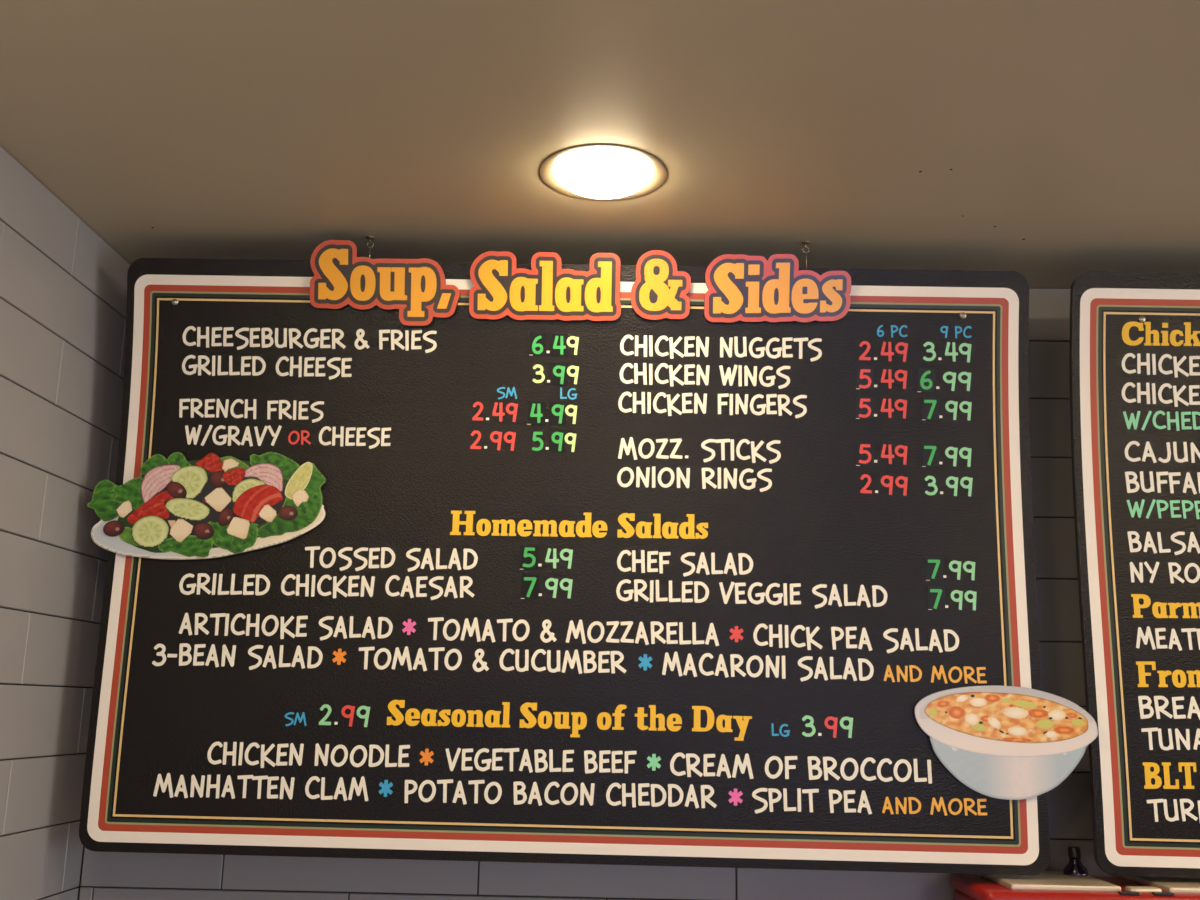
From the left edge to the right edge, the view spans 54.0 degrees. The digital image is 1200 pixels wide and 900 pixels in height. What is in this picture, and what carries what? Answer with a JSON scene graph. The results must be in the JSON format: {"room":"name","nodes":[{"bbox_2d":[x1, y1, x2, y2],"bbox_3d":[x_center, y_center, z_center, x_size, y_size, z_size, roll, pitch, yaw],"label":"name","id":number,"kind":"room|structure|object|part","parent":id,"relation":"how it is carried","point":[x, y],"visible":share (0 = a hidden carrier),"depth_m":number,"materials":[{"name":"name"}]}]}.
{"room":"eatery","nodes":[
{"label":"eatery","id":0,"kind":"room"},
{"bbox_2d":[0,146,129,899],"bbox_3d":[-0.945,0.316,-0.603,0.150,2.388,5.006,1,-12,1],"label":"wall","id":1,"kind":"structure","parent":0,"point":[63,288],"depth_m":1.75,"materials":[{"name":"grey tile"}]},
{"bbox_2d":[0,0,1199,288],"bbox_3d":[1.752,-0.859,-0.389,5.500,0.101,5.300,1,-12,1],"label":"ceiling","id":2,"kind":"structure","parent":0,"point":[1051,143],"depth_m":1.51,"materials":[{"name":"paint"}]},
{"bbox_2d":[366,236,374,257],"bbox_3d":[-0.370,-0.319,1.890,0.014,0.048,0.014,1,-12,1],"label":"ceiling hook","id":3,"kind":"object","parent":2,"relation":"attached to","point":[370,238],"visible":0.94,"depth_m":1.89,"materials":[{"name":"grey metal"}]},
{"bbox_2d":[79,240,1097,874],"bbox_3d":[-0.030,0.142,1.796,1.544,0.943,0.089,1,-12,1],"label":"menu board","id":4,"kind":"object","parent":3,"relation":"hanging from","point":[729,562],"visible":1,"depth_m":1.81,"materials":[{"name":"black"}]},
{"bbox_3d":[-0.609,0.117,1.828,0.364,0.108,0.004,1,-9,1],"label":"plate","id":5,"kind":"part","parent":4,"relation":"part of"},
{"bbox_2d":[539,144,667,200],"bbox_3d":[0.004,-0.378,1.653,0.181,0.022,0.181,1,-12,1],"label":"recessed light","id":6,"kind":"object","parent":2,"relation":"in","point":[601,174],"visible":1,"depth_m":1.63,"materials":[{"name":"white glass"}]},
{"bbox_2d":[801,241,809,267],"bbox_3d":[0.329,-0.308,1.876,0.014,0.050,0.014,1,-12,1],"label":"ceiling hook","id":7,"kind":"object","parent":2,"relation":"attached to","point":[805,243],"visible":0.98,"depth_m":1.88,"materials":[{"name":"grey metal"}]},
{"bbox_3d":[1.207,-0.293,1.859,0.014,0.054,0.014,1,-12,1],"label":"ceiling hook","id":8,"kind":"object","parent":2,"relation":"attached to","visible":0},
{"bbox_2d":[1069,271,1199,877],"bbox_3d":[1.248,0.179,1.775,1.031,0.914,0.072,1,-12,1],"label":"menu board","id":9,"kind":"object","parent":8,"relation":"hanging from","point":[1134,350],"visible":1,"depth_m":1.80,"materials":[{"name":"black"}]},
{"bbox_2d":[77,288,1123,899],"bbox_3d":[1.695,0.911,1.857,5.350,2.388,0.150,1,-12,1],"label":"wall","id":10,"kind":"structure","parent":0,"point":[103,875],"depth_m":1.87,"materials":[{"name":"grey tile"}]},
{"bbox_3d":[1.707,1.569,-0.926,5.500,0.100,5.300,1,-12,1],"label":"floor","id":11,"kind":"structure","parent":0,"visible":0},
{"bbox_2d":[950,871,1199,899],"bbox_3d":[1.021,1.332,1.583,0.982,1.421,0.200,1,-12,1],"label":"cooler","id":12,"kind":"object","parent":11,"relation":"on","point":[1047,885],"visible":0.88,"depth_m":1.67,"materials":[{"name":"red metal"}]},
{"bbox_3d":[0.661,0.637,1.740,0.155,0.009,0.157,1,-12,1],"label":"metal lid","id":13,"kind":"part","parent":12,"relation":"part of","materials":[{"name":"silver metal"}]},
{"bbox_2d":[1063,846,1087,875],"bbox_3d":[0.720,0.627,1.783,0.036,0.050,0.036,1,-12,1],"label":"bottle","id":14,"kind":"object","parent":12,"relation":"on","point":[1074,867],"visible":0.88,"depth_m":1.78,"materials":[{"name":"black glass"}]},
{"bbox_3d":[0.720,0.634,1.781,0.036,0.034,0.036,1,-12,1],"label":"glass","id":15,"kind":"part","parent":14,"relation":"part of","materials":[{"name":"black glass"}]},
{"bbox_3d":[0.884,0.640,1.736,0.158,0.009,0.157,1,-12,1],"label":"metal lid","id":16,"kind":"part","parent":12,"relation":"part of","materials":[{"name":"silver metal"}]}
]}

